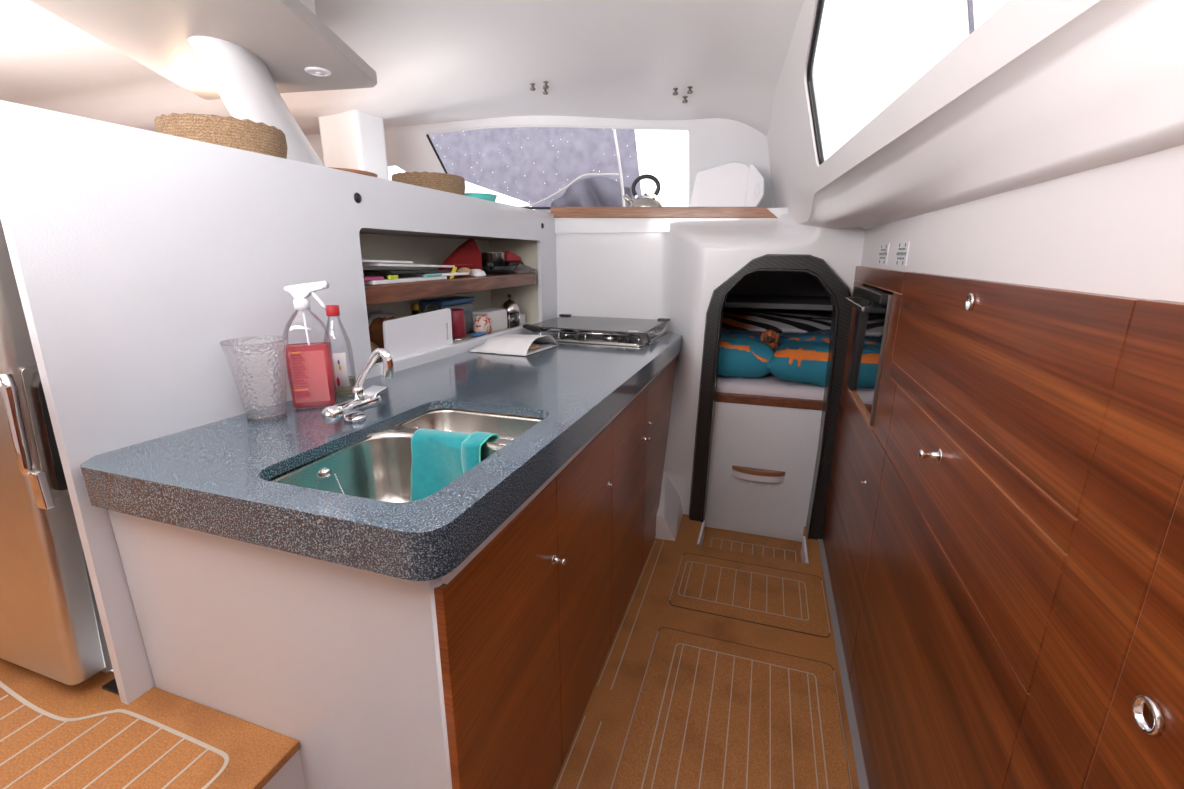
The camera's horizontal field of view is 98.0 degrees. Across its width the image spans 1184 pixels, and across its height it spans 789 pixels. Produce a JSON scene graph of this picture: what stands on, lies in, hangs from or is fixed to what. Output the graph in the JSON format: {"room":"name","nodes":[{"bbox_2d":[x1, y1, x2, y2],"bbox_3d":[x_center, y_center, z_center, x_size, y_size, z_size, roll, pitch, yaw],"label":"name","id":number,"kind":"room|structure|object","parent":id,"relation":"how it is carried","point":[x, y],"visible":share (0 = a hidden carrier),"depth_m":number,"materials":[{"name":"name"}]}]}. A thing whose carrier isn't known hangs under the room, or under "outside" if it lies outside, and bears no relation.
{"room":"ship interior","nodes":[
{"label":"ship interior","id":0,"kind":"room"},
{"bbox_2d":[0,658,299,788],"bbox_3d":[-2.751,0.819,0.501,3.810,0.020,2.371,5,16,18],"label":"floor","id":1,"kind":"structure","parent":0,"point":[256,753],"depth_m":1.00,"materials":[{"name":"brown wood"}]},
{"bbox_2d":[102,678,118,694],"bbox_3d":[-1.030,0.637,1.124,0.065,0.006,0.030,5,16,18],"label":"clip","id":2,"kind":"object","parent":1,"relation":"on","point":[111,686],"visible":0.36,"depth_m":1.12,"materials":[{"name":"black plastic"}]},
{"bbox_2d":[0,681,228,788],"bbox_3d":[-1.194,0.787,0.577,0.752,0.002,1.111,5,16,18],"label":"trim","id":3,"kind":"structure","parent":1,"relation":"on","point":[3,686],"depth_m":1.00,"materials":[{"name":"beige"}]},
{"bbox_2d":[186,36,324,166],"bbox_3d":[-1.264,-1.042,2.173,0.197,0.475,1.012,0,15,0],"label":"pillar","id":4,"kind":"structure","parent":0,"point":[246,86],"depth_m":1.80,"materials":[{"name":"white paint"}]},
{"bbox_2d":[0,100,556,704],"bbox_3d":[-0.760,0.005,2.158,0.360,1.622,2.453,5,16,18],"label":"wall","id":5,"kind":"structure","parent":0,"point":[134,253],"depth_m":1.10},
{"bbox_2d":[354,193,361,202],"bbox_3d":[-0.709,-0.595,1.560,0.008,0.031,0.031,5,16,18],"label":"plug","id":6,"kind":"object","parent":5,"relation":"attached to","point":[357,197],"visible":1,"depth_m":1.55,"materials":[{"name":"black plastic"}]},
{"bbox_2d":[370,342,381,363],"bbox_3d":[-0.800,-0.141,1.828,0.099,0.091,0.106,5,16,18],"label":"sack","id":7,"kind":"object","parent":5,"relation":"on","point":[374,346],"visible":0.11,"depth_m":1.82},
{"bbox_2d":[367,310,396,325],"bbox_3d":[-0.860,-0.245,2.058,0.096,0.174,0.211,5,16,18],"label":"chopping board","id":8,"kind":"object","parent":5,"relation":"in","point":[371,315],"visible":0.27,"depth_m":2.02,"materials":[{"name":"grey plastic"}]},
{"bbox_2d":[369,316,396,348],"bbox_3d":[-0.769,-0.213,1.956,0.086,0.172,0.171,5,16,18],"label":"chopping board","id":9,"kind":"object","parent":5,"relation":"in","point":[376,327],"visible":0.3,"depth_m":1.88,"materials":[{"name":"brown wood"}]},
{"bbox_2d":[410,303,418,315],"bbox_3d":[-0.730,-0.284,2.141,0.072,0.188,0.072,5,16,18],"label":"wine bottle","id":10,"kind":"object","parent":5,"relation":"in","point":[414,306],"visible":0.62,"depth_m":2.11,"materials":[{"name":"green glass"}]},
{"bbox_2d":[383,308,452,358],"bbox_3d":[-0.645,-0.221,1.940,0.010,0.171,0.404,5,16,18],"label":"chopping board","id":11,"kind":"object","parent":5,"relation":"in","point":[403,336],"visible":0.82,"depth_m":1.92,"materials":[{"name":"white plastic"}]},
{"bbox_2d":[422,302,439,312],"bbox_3d":[-0.698,-0.314,2.264,0.096,0.182,0.096,5,16,18],"label":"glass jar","id":12,"kind":"object","parent":5,"relation":"on","point":[426,306],"visible":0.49,"depth_m":2.26,"materials":[{"name":"clear glass"}]},
{"bbox_2d":[420,296,474,333],"bbox_3d":[-0.689,-0.374,2.490,0.124,0.178,0.284,5,16,18],"label":"food box","id":13,"kind":"object","parent":5,"relation":"on","point":[454,302],"visible":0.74,"depth_m":2.47,"materials":[{"name":"blue plastic"}]},
{"bbox_2d":[364,273,535,305],"bbox_3d":[-0.674,-0.485,2.273,0.325,0.064,1.353,5,16,18],"label":"shelf","id":14,"kind":"object","parent":5,"relation":"attached to","point":[404,291],"visible":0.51,"depth_m":2.02,"materials":[{"name":"brown wood"}]},
{"bbox_2d":[364,276,446,284],"bbox_3d":[-0.749,-0.427,1.913,0.210,0.012,0.440,4,16,16],"label":"magazine","id":15,"kind":"object","parent":14,"relation":"on","point":[400,279],"visible":0.6,"depth_m":1.85,"materials":[{"name":"white paper"}]},
{"bbox_2d":[364,276,383,280],"bbox_3d":[-0.765,-0.385,1.711,0.090,0.009,0.120,3,16,12],"label":"notebook","id":16,"kind":"object","parent":15,"relation":"on","point":[366,278],"visible":0.28,"depth_m":1.70,"materials":[{"name":"pink paper"}]},
{"bbox_2d":[387,275,397,278],"bbox_3d":[-0.689,-0.406,1.783,0.014,0.013,0.050,4,16,15],"label":"marker","id":17,"kind":"object","parent":15,"relation":"on","point":[388,276],"visible":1,"depth_m":1.77,"materials":[{"name":"yellow plastic"}]},
{"bbox_2d":[391,272,468,276],"bbox_3d":[-0.663,-0.497,2.126,0.190,0.010,0.260,7,17,23],"label":"magazine","id":18,"kind":"object","parent":14,"relation":"on","point":[448,273],"visible":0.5,"depth_m":2.05,"materials":[{"name":"white paper"}]},
{"bbox_2d":[363,270,451,273],"bbox_3d":[-0.746,-0.479,2.006,0.230,0.010,0.440,4,14,13],"label":"folder","id":19,"kind":"object","parent":18,"relation":"on","point":[364,271],"visible":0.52,"depth_m":1.85,"materials":[{"name":"black plastic"}]},
{"bbox_2d":[362,263,454,266],"bbox_3d":[-0.752,-0.496,1.982,0.220,0.011,0.500,4,14,14],"label":"magazine","id":20,"kind":"object","parent":18,"relation":"on","point":[363,264],"visible":0.64,"depth_m":1.86,"materials":[{"name":"white paper"}]},
{"bbox_2d":[362,260,412,262],"bbox_3d":[-0.819,-0.469,1.816,0.220,0.010,0.300,6,15,20],"label":"magazine","id":21,"kind":"object","parent":20,"relation":"on","point":[363,261],"visible":0.46,"depth_m":1.78,"materials":[{"name":"white paper"}]},
{"bbox_2d":[423,274,441,276],"bbox_3d":[-0.617,-0.465,2.010,0.020,0.008,0.130,4,16,15],"label":"ruler","id":22,"kind":"object","parent":18,"relation":"on","point":[428,275],"visible":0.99,"depth_m":1.98,"materials":[{"name":"teal plastic"}]},
{"bbox_2d":[449,267,456,278],"bbox_3d":[-0.570,-0.501,2.117,0.008,0.047,0.053,5,16,18],"label":"clip","id":23,"kind":"object","parent":18,"relation":"on","point":[454,269],"visible":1,"depth_m":2.11,"materials":[{"name":"yellow plastic"}]},
{"bbox_2d":[438,239,481,275],"bbox_3d":[-0.632,-0.641,2.400,0.062,0.167,0.308,9,17,29],"label":"glove","id":24,"kind":"object","parent":14,"relation":"on","point":[467,252],"visible":0.6,"depth_m":2.44,"materials":[{"name":"red fabric"}]},
{"bbox_2d":[447,263,472,267],"bbox_3d":[-0.585,-0.574,2.284,0.058,0.021,0.193,5,16,18],"label":"cloth","id":25,"kind":"object","parent":14,"relation":"on","point":[458,265],"visible":0.73,"depth_m":2.26,"materials":[{"name":"red fabric"}]},
{"bbox_2d":[457,267,471,276],"bbox_3d":[-0.562,-0.538,2.266,0.060,0.042,0.069,5,16,18],"label":"wooden brush","id":26,"kind":"object","parent":14,"relation":"on","point":[463,269],"visible":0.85,"depth_m":2.25,"materials":[{"name":"beige wood"}]},
{"bbox_2d":[470,269,485,276],"bbox_3d":[-0.531,-0.558,2.358,0.088,0.032,0.088,5,16,18],"label":"bowl","id":27,"kind":"object","parent":14,"relation":"on","point":[475,272],"visible":0.88,"depth_m":2.33,"materials":[{"name":"white ceramic"}]},
{"bbox_2d":[482,262,514,273],"bbox_3d":[-0.520,-0.634,2.582,0.216,0.061,0.342,5,16,18],"label":"frying pan","id":28,"kind":"object","parent":14,"relation":"on","point":[489,268],"visible":0.73,"depth_m":2.56,"materials":[{"name":"black metal"}]},
{"bbox_2d":[481,252,504,265],"bbox_3d":[-0.501,-0.670,2.620,0.149,0.101,0.134,-11,19,-36],"label":"saucepan","id":29,"kind":"object","parent":28,"relation":"in","point":[496,258],"visible":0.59,"depth_m":2.56,"materials":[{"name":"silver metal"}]},
{"bbox_2d":[505,262,523,268],"bbox_3d":[-0.452,-0.703,2.841,0.090,0.058,0.175,5,16,18],"label":"tin","id":30,"kind":"object","parent":14,"relation":"on","point":[515,264],"visible":0.28,"depth_m":2.78,"materials":[{"name":"black metal"}]},
{"bbox_2d":[502,251,520,261],"bbox_3d":[-0.443,-0.752,2.809,0.051,0.061,0.158,6,16,21],"label":"box","id":31,"kind":"object","parent":30,"relation":"on","point":[509,256],"depth_m":2.77,"materials":[{"name":"red cardboard"}]},
{"bbox_2d":[512,263,535,272],"bbox_3d":[-0.370,-0.681,2.777,0.091,0.050,0.121,5,16,18],"label":"cloth","id":32,"kind":"object","parent":14,"relation":"on","point":[521,268],"visible":0.98,"depth_m":2.78,"materials":[{"name":"grey fabric"}]},
{"bbox_2d":[451,309,465,342],"bbox_3d":[-0.610,-0.309,2.312,0.080,0.146,0.080,5,16,18],"label":"canister","id":33,"kind":"object","parent":5,"relation":"on","point":[457,315],"visible":0.8,"depth_m":2.28,"materials":[{"name":"red metal"}]},
{"bbox_2d":[375,321,543,374],"bbox_3d":[-0.499,-0.234,2.332,0.034,0.069,1.330,5,16,18],"label":"trim","id":34,"kind":"structure","parent":5,"relation":"attached to","point":[412,360],"depth_m":2.04,"materials":[{"name":"white plastic"}]},
{"bbox_2d":[471,332,486,337],"bbox_3d":[-0.522,-0.269,2.382,0.041,0.032,0.083,5,16,18],"label":"tub","id":35,"kind":"object","parent":5,"relation":"on","point":[474,335],"visible":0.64,"depth_m":2.36,"materials":[{"name":"blue plastic"}]},
{"bbox_2d":[473,314,492,334],"bbox_3d":[-0.523,-0.332,2.484,0.068,0.112,0.119,5,16,18],"label":"snack bag","id":36,"kind":"object","parent":5,"relation":"on","point":[481,323],"visible":0.73,"depth_m":2.44,"materials":[{"name":"white plastic"}]},
{"bbox_2d":[472,308,507,332],"bbox_3d":[-0.527,-0.383,2.662,0.110,0.107,0.190,5,16,18],"label":"paper towel","id":37,"kind":"object","parent":5,"relation":"on","point":[498,316],"visible":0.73,"depth_m":2.62,"materials":[{"name":"white paper"}]},
{"bbox_2d":[501,294,519,327],"bbox_3d":[-0.444,-0.454,2.788,0.100,0.178,0.100,5,16,18],"label":"press","id":38,"kind":"object","parent":5,"relation":"on","point":[513,313],"visible":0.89,"depth_m":2.76,"materials":[{"name":"silver glass"}]},
{"bbox_2d":[520,313,524,323],"bbox_3d":[-0.418,-0.431,2.938,0.076,0.055,0.076,5,16,18],"label":"mug","id":39,"kind":"object","parent":5,"relation":"on","point":[522,316],"visible":0.39,"depth_m":2.92,"materials":[{"name":"white plastic"}]},
{"bbox_2d":[262,750,305,788],"bbox_3d":[-2.754,1.045,0.564,3.803,0.449,2.371,5,16,18],"label":"step","id":40,"kind":"structure","parent":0,"point":[291,775],"depth_m":1.00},
{"bbox_2d":[318,110,388,179],"bbox_3d":[-1.307,-1.305,2.830,0.297,0.700,0.198,5,16,18],"label":"window post","id":41,"kind":"object","parent":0,"point":[352,139],"visible":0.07,"depth_m":2.74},
{"bbox_2d":[0,0,803,135],"bbox_3d":[-1.686,-1.085,1.108,5.144,0.275,5.100,5,16,18],"label":"ceiling","id":42,"kind":"structure","parent":0,"point":[433,61],"depth_m":2.33,"materials":[{"name":"white paint"}]},
{"bbox_2d":[29,0,376,99],"bbox_3d":[-1.276,-1.161,1.301,0.866,0.222,2.063,-1,15,-2],"label":"panel","id":43,"kind":"object","parent":42,"relation":"attached to","point":[288,36],"visible":0.94,"depth_m":1.64,"materials":[{"name":"grey"}]},
{"bbox_2d":[181,78,208,86],"bbox_3d":[-1.592,-1.250,2.066,0.090,0.009,0.090,5,16,18],"label":"recessed light","id":44,"kind":"object","parent":43,"relation":"attached to","point":[192,82],"visible":1,"depth_m":2.06,"materials":[{"name":"white plastic"}]},
{"bbox_2d":[305,67,330,76],"bbox_3d":[-1.033,-1.216,1.943,0.090,0.011,0.090,5,16,18],"label":"recessed light","id":45,"kind":"object","parent":43,"relation":"attached to","point":[316,71],"visible":1,"depth_m":1.94,"materials":[{"name":"white plastic"}]},
{"bbox_2d":[543,81,548,88],"bbox_3d":[-0.227,-1.523,2.536,0.029,0.030,0.029,5,16,18],"label":"stud","id":46,"kind":"object","parent":42,"relation":"attached to","point":[545,86],"visible":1,"depth_m":2.53,"materials":[{"name":"silver metal"}]},
{"bbox_2d":[673,88,677,95],"bbox_3d":[0.415,-1.505,2.562,0.029,0.030,0.029,5,16,18],"label":"stud","id":47,"kind":"object","parent":42,"relation":"attached to","point":[675,92],"visible":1,"depth_m":2.56,"materials":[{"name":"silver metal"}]},
{"bbox_2d":[687,86,692,93],"bbox_3d":[0.483,-1.498,2.538,0.029,0.030,0.029,5,16,18],"label":"stud","id":48,"kind":"object","parent":42,"relation":"attached to","point":[690,91],"visible":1,"depth_m":2.53,"materials":[{"name":"silver metal"}]},
{"bbox_2d":[305,58,829,207],"bbox_3d":[-1.044,-1.410,3.578,4.800,1.012,0.458,5,16,18],"label":"wall","id":49,"kind":"structure","parent":0,"point":[714,142],"depth_m":2.95,"materials":[{"name":"white paint"}]},
{"bbox_2d":[553,514,858,788],"bbox_3d":[-0.231,1.249,0.898,1.620,0.120,4.480,5,16,18],"label":"floor","id":50,"kind":"structure","parent":0,"point":[615,707],"depth_m":1.90,"materials":[{"name":"brown wood"}]},
{"bbox_2d":[108,354,677,788],"bbox_3d":[-0.214,0.392,2.054,0.797,0.929,2.290,5,16,18],"label":"base cabinet","id":51,"kind":"object","parent":50,"relation":"on","point":[484,673],"visible":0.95,"depth_m":0.99,"materials":[{"name":"brown wood"}]},
{"bbox_2d":[80,328,681,580],"bbox_3d":[-0.214,-0.078,1.940,0.795,0.121,2.405,5,16,18],"label":"countertop","id":52,"kind":"structure","parent":51,"relation":"on","point":[211,478],"depth_m":0.97,"materials":[{"name":"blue stone"}]},
{"bbox_2d":[220,336,286,421],"bbox_3d":[-0.784,-0.036,1.220,0.133,0.188,0.133,5,16,18],"label":"tumbler","id":53,"kind":"object","parent":52,"relation":"on","point":[279,344],"visible":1,"depth_m":1.20,"materials":[{"name":"glass"}]},
{"bbox_2d":[282,281,337,408],"bbox_3d":[-0.712,-0.126,1.306,0.120,0.318,0.074,-5,16,-19],"label":"spray bottle","id":54,"kind":"object","parent":52,"relation":"on","point":[300,292],"visible":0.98,"depth_m":1.30,"materials":[{"name":"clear plastic"}]},
{"bbox_2d":[291,354,310,397],"bbox_3d":[-0.725,-0.046,1.283,0.030,0.111,0.001,-5,16,-19],"label":"print","id":55,"kind":"object","parent":54,"relation":"on","point":[307,394],"depth_m":1.29,"materials":[{"name":"red"}]},
{"bbox_2d":[323,305,355,395],"bbox_3d":[-0.707,-0.121,1.432,0.074,0.250,0.075,5,16,18],"label":"vinegar bottle","id":56,"kind":"object","parent":52,"relation":"on","point":[340,363],"visible":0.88,"depth_m":1.42,"materials":[{"name":"clear plastic"}]},
{"bbox_2d":[321,348,393,423],"bbox_3d":[-0.525,-0.019,1.191,0.120,0.172,0.170,5,16,18],"label":"mixer tap","id":57,"kind":"object","parent":52,"relation":"on","point":[350,411],"visible":1,"depth_m":1.20,"materials":[{"name":"silver metal"}]},
{"bbox_2d":[267,407,544,502],"bbox_3d":[-0.351,0.210,1.136,0.385,0.206,0.595,5,16,18],"label":"sink","id":58,"kind":"object","parent":52,"relation":"in","point":[377,466],"visible":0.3,"depth_m":1.20,"materials":[{"name":"silver metal"}]},
{"bbox_2d":[411,428,498,500],"bbox_3d":[-0.318,0.175,1.183,0.197,0.182,0.100,5,16,18],"label":"cloth","id":59,"kind":"object","parent":58,"relation":"hanging from","point":[439,457],"visible":0.66,"depth_m":1.17,"materials":[{"name":"teal fabric"}]},
{"bbox_2d":[470,334,557,355],"bbox_3d":[-0.342,-0.235,2.270,0.315,0.067,0.348,5,16,18],"label":"paper packet","id":60,"kind":"object","parent":52,"relation":"on","point":[510,344],"visible":1,"depth_m":2.17,"materials":[{"name":"white paper"}]},
{"bbox_2d":[523,314,669,346],"bbox_3d":[0.028,-0.343,2.713,0.676,0.071,0.654,5,16,18],"label":"gas hob","id":61,"kind":"object","parent":52,"relation":"in","point":[630,332],"visible":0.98,"depth_m":2.62,"materials":[{"name":"silver metal"}]},
{"bbox_2d":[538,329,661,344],"bbox_3d":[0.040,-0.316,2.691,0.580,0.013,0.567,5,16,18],"label":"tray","id":62,"kind":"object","parent":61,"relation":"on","point":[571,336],"depth_m":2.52,"materials":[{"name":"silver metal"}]},
{"bbox_2d":[536,329,666,346],"bbox_3d":[0.040,-0.311,2.693,0.620,0.019,0.608,5,16,18],"label":"tray","id":63,"kind":"object","parent":61,"relation":"on","point":[601,339],"depth_m":2.51,"materials":[{"name":"silver metal"}]},
{"bbox_2d":[556,540,663,788],"bbox_3d":[-0.109,1.089,1.256,0.058,0.002,2.890,5,16,18],"label":"trim","id":64,"kind":"structure","parent":50,"relation":"on","point":[655,540],"depth_m":1.77,"materials":[{"name":"beige"}]},
{"bbox_2d":[611,627,851,788],"bbox_3d":[0.205,1.186,0.892,0.614,0.003,2.178,5,16,18],"label":"floor hatch","id":65,"kind":"object","parent":50,"relation":"on","point":[709,712],"visible":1,"depth_m":1.58,"materials":[{"name":"brown wood"}]},
{"bbox_2d":[669,553,830,637],"bbox_3d":[0.664,0.833,2.195,0.612,0.003,0.406,5,16,18],"label":"floor hatch","id":66,"kind":"object","parent":50,"relation":"on","point":[763,595],"visible":1,"depth_m":2.17,"materials":[{"name":"brown wood"}]},
{"bbox_2d":[705,373,824,541],"bbox_3d":[1.122,0.215,3.231,0.820,0.843,1.281,5,16,18],"label":"drawer","id":67,"kind":"object","parent":50,"relation":"on","point":[766,429],"visible":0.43,"depth_m":2.69,"materials":[{"name":"white wood"}]},
{"bbox_2d":[718,336,774,377],"bbox_3d":[0.794,-0.204,2.805,0.400,0.215,0.340,3,16,12],"label":"pillow","id":68,"kind":"object","parent":67,"relation":"on","point":[739,356],"visible":0.71,"depth_m":2.66,"materials":[{"name":"teal fabric"}]},
{"bbox_2d":[721,339,768,361],"bbox_3d":[0.729,-0.233,2.701,0.118,0.088,0.375,-14,20,-41],"label":"print","id":69,"kind":"object","parent":68,"relation":"attached to","point":[732,350],"depth_m":2.66,"materials":[{"name":"orange"}]},
{"bbox_2d":[760,329,778,349],"bbox_3d":[0.952,-0.284,2.765,0.102,0.136,0.172,5,16,18],"label":"plush dog","id":70,"kind":"object","parent":68,"relation":"on","point":[770,337],"visible":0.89,"depth_m":2.72},
{"bbox_2d":[732,470,783,482],"bbox_3d":[0.870,0.434,2.705,0.262,0.036,0.045,5,16,18],"label":"handle","id":71,"kind":"object","parent":67,"relation":"on","point":[745,475],"depth_m":2.68,"materials":[{"name":"brown wood"}]},
{"bbox_2d":[722,329,829,345],"bbox_3d":[1.102,-0.336,3.035,0.800,0.106,0.302,5,16,18],"label":"duvet","id":72,"kind":"object","parent":67,"relation":"on","point":[821,336],"visible":0.43,"depth_m":2.93,"materials":[{"name":"fabric"}]},
{"bbox_2d":[722,309,831,332],"bbox_3d":[1.202,-0.462,3.317,0.822,0.124,0.624,5,16,18],"label":"blanket","id":73,"kind":"object","parent":72,"relation":"on","point":[735,319],"visible":0.71,"depth_m":3.14,"materials":[{"name":"fabric"}]},
{"bbox_2d":[766,341,828,386],"bbox_3d":[1.150,-0.160,2.661,0.460,0.208,0.360,6,16,21],"label":"pillow","id":74,"kind":"object","parent":67,"relation":"on","point":[804,362],"visible":0.68,"depth_m":2.55,"materials":[{"name":"teal fabric"}]},
{"bbox_2d":[773,347,827,366],"bbox_3d":[1.115,-0.186,2.559,0.405,0.082,0.145,5,16,18],"label":"print","id":75,"kind":"object","parent":74,"relation":"attached to","point":[784,356],"depth_m":2.54,"materials":[{"name":"orange fabric"}]},
{"bbox_2d":[822,266,1183,788],"bbox_3d":[0.709,0.638,0.365,0.573,1.336,4.400,5,16,18],"label":"cabinet","id":76,"kind":"object","parent":50,"relation":"on","point":[1003,542],"visible":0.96,"depth_m":0.74,"materials":[{"name":"brown wood"}]},
{"bbox_2d":[818,539,868,788],"bbox_3d":[0.459,1.264,0.599,0.023,0.006,4.360,5,16,18],"label":"trim","id":77,"kind":"structure","parent":76,"relation":"attached to","point":[858,757],"depth_m":1.72,"materials":[{"name":"grey"}]},
{"bbox_2d":[844,285,893,428],"bbox_3d":[1.208,-0.145,1.814,0.560,0.432,0.542,5,16,18],"label":"mirror","id":78,"kind":"object","parent":76,"relation":"in","point":[873,304],"visible":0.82,"depth_m":1.83,"materials":[{"name":"black glass"}]},
{"bbox_2d":[556,213,864,514],"bbox_3d":[0.496,-0.140,2.811,1.700,1.600,0.330,5,16,18],"label":"wall","id":79,"kind":"structure","parent":0,"point":[675,274],"depth_m":2.75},
{"bbox_2d":[551,207,777,217],"bbox_3d":[0.353,-0.988,2.790,1.241,0.087,0.022,5,16,18],"label":"board","id":80,"kind":"object","parent":79,"relation":"attached to","point":[559,212],"visible":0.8,"depth_m":2.77,"materials":[{"name":"brown wood"}]},
{"bbox_2d":[623,174,662,206],"bbox_3d":[0.301,-1.127,2.889,0.195,0.202,0.195,-14,20,-41],"label":"kettle","id":81,"kind":"object","parent":80,"relation":"on","point":[645,200],"visible":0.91,"depth_m":2.85,"materials":[{"name":"silver metal"}]},
{"bbox_2d":[689,161,764,206],"bbox_3d":[0.726,-1.110,2.778,0.393,0.251,0.133,5,16,18],"label":"canister","id":82,"kind":"object","parent":80,"relation":"on","point":[732,184],"visible":0.78,"depth_m":2.72,"materials":[{"name":"white plastic"}]},
{"bbox_2d":[655,471,682,540],"bbox_3d":[0.408,0.569,2.700,0.118,0.250,0.320,5,16,18],"label":"trim","id":83,"kind":"structure","parent":79,"relation":"attached to","point":[669,515],"depth_m":2.65,"materials":[{"name":"white plastic"}]},
{"bbox_2d":[697,521,808,563],"bbox_3d":[0.801,0.775,2.595,0.513,0.096,0.245,5,16,18],"label":"trim","id":84,"kind":"structure","parent":79,"relation":"attached to","point":[804,556],"depth_m":2.58,"materials":[{"name":"white plastic"}]},
{"bbox_2d":[689,254,852,539],"bbox_3d":[0.868,0.028,2.551,0.696,1.397,0.133,5,16,18],"label":"door frame","id":85,"kind":"structure","parent":79,"relation":"in","point":[831,282],"depth_m":2.47,"materials":[{"name":"black plastic"}]},
{"bbox_2d":[702,527,801,562],"bbox_3d":[0.819,0.825,2.663,0.513,0.035,0.375,5,16,18],"label":"floor","id":86,"kind":"structure","parent":0,"point":[710,533],"depth_m":2.73,"materials":[{"name":"brown wood"}]},
{"bbox_2d":[710,538,796,561],"bbox_3d":[0.815,0.818,2.621,0.424,0.002,0.214,5,16,18],"label":"trim","id":87,"kind":"structure","parent":86,"relation":"on","point":[714,538],"depth_m":2.69,"materials":[{"name":"beige"}]},
{"bbox_2d":[359,0,1183,239],"bbox_3d":[-0.218,-0.442,0.817,2.036,0.262,5.292,4,16,15],"label":"ledge","id":88,"kind":"structure","parent":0,"point":[1106,87],"depth_m":0.74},
{"bbox_2d":[728,271,829,295],"bbox_3d":[1.179,-0.170,3.304,0.850,1.360,1.520,5,16,18],"label":"wall","id":89,"kind":"structure","parent":0,"point":[758,282],"depth_m":3.87,"materials":[{"name":"grey"}]},
{"bbox_2d":[724,294,831,313],"bbox_3d":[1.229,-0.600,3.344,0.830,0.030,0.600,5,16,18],"label":"trim","id":90,"kind":"structure","parent":89,"relation":"attached to","point":[740,301],"depth_m":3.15,"materials":[{"name":"grey"}]},
{"bbox_2d":[767,0,1100,223],"bbox_3d":[0.517,-0.695,0.523,0.222,0.787,5.281,3,15,11],"label":"wall","id":91,"kind":"structure","parent":0,"point":[1017,26],"depth_m":1.25,"materials":[{"name":"white paint"}]},
{"bbox_2d":[807,0,824,164],"bbox_3d":[0.535,-0.742,0.648,0.135,0.495,2.543,3,15,11],"label":"window frame","id":92,"kind":"structure","parent":91,"relation":"in","point":[820,5],"depth_m":1.82,"materials":[{"name":"black plastic"}]},
{"bbox_2d":[861,144,1183,301],"bbox_3d":[0.514,-0.104,0.253,0.036,0.172,4.440,5,16,18],"label":"wall","id":93,"kind":"structure","parent":0,"point":[1117,229],"depth_m":0.69,"materials":[{"name":"white paint"}]},
{"bbox_2d":[877,243,889,264],"bbox_3d":[1.038,-0.500,1.835,0.004,0.070,0.155,5,16,18],"label":"label","id":94,"kind":"object","parent":93,"relation":"attached to","point":[884,248],"visible":1,"depth_m":1.82,"materials":[{"name":"white paper"}]},
{"bbox_2d":[894,241,909,265],"bbox_3d":[0.950,-0.431,1.578,0.004,0.070,0.145,5,16,18],"label":"label","id":95,"kind":"object","parent":93,"relation":"attached to","point":[902,250],"visible":1,"depth_m":1.57,"materials":[{"name":"white paper"}]},
{"bbox_3d":[-0.968,-0.022,2.262,0.778,1.620,2.380,5,16,18],"label":"wall","id":96,"kind":"structure","parent":0,"visible":0},
{"bbox_2d":[0,218,112,684],"bbox_3d":[-1.254,0.028,1.398,0.692,1.025,0.771,5,16,18],"label":"fridge","id":97,"kind":"object","parent":96,"relation":"in","point":[51,625],"visible":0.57,"depth_m":1.03,"materials":[{"name":"silver"}]},
{"bbox_2d":[155,113,287,158],"bbox_3d":[-0.990,-0.674,1.393,0.290,0.092,0.290,5,16,18],"label":"wicker basket","id":98,"kind":"object","parent":96,"relation":"on","point":[245,134],"visible":0.44,"depth_m":1.28,"materials":[{"name":"beige wicker"}]},
{"bbox_2d":[328,167,377,176],"bbox_3d":[-0.882,-0.743,1.774,0.270,0.035,0.270,5,16,18],"label":"serving board","id":99,"kind":"object","parent":96,"relation":"on","point":[367,173],"visible":0.08,"depth_m":1.70,"materials":[{"name":"brown wood"}]},
{"bbox_2d":[391,171,464,194],"bbox_3d":[-0.717,-0.908,2.274,0.310,0.100,0.310,5,16,18],"label":"wicker basket","id":100,"kind":"object","parent":96,"relation":"on","point":[455,184],"visible":0.41,"depth_m":2.14,"materials":[{"name":"brown wicker"}]},
{"bbox_2d":[464,193,496,201],"bbox_3d":[-0.556,-0.932,2.473,0.200,0.045,0.200,5,16,18],"label":"shallow bowl","id":101,"kind":"object","parent":96,"relation":"on","point":[491,197],"visible":0.21,"depth_m":2.40,"materials":[{"name":"teal plastic"}]},
{"label":"outside","id":102,"kind":"structure","parent":0,"visible":0},
{"bbox_3d":[-0.179,-1.176,4.036,3.400,0.080,0.940,5,16,18],"label":"deck","id":103,"kind":"object","parent":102,"visible":0},
{"bbox_2d":[426,125,689,212],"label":"window","id":104,"kind":"structure","parent":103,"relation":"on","point":[544,163],"depth_m":3.75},
{"bbox_2d":[551,177,632,206],"bbox_3d":[-0.100,-1.317,3.638,0.775,0.403,0.172,5,16,18],"label":"sail cover","id":105,"kind":"object","parent":103,"relation":"on","point":[591,191],"visible":0.32,"depth_m":3.58,"materials":[{"name":"grey fabric"}]},
{"bbox_2d":[613,129,624,206],"bbox_3d":[0.170,-1.489,3.382,0.145,0.837,0.018,5,16,18],"label":"rope","id":106,"kind":"object","parent":103,"relation":"on","point":[614,130],"visible":0.45,"depth_m":3.37,"materials":[{"name":"white fabric"}]},
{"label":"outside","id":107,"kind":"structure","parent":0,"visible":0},
{"bbox_2d":[522,173,618,206],"bbox_3d":[-0.284,-1.394,3.543,0.965,0.209,0.012,5,16,18],"label":"railing","id":108,"kind":"object","parent":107,"point":[577,178],"visible":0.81,"depth_m":3.48,"materials":[{"name":"white metal"}]},
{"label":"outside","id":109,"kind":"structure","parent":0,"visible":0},
{"bbox_2d":[967,0,974,34],"bbox_3d":[0.924,-1.145,1.282,0.270,1.102,0.012,5,16,18],"label":"wire","id":110,"kind":"object","parent":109,"point":[969,2],"visible":0.12,"depth_m":1.31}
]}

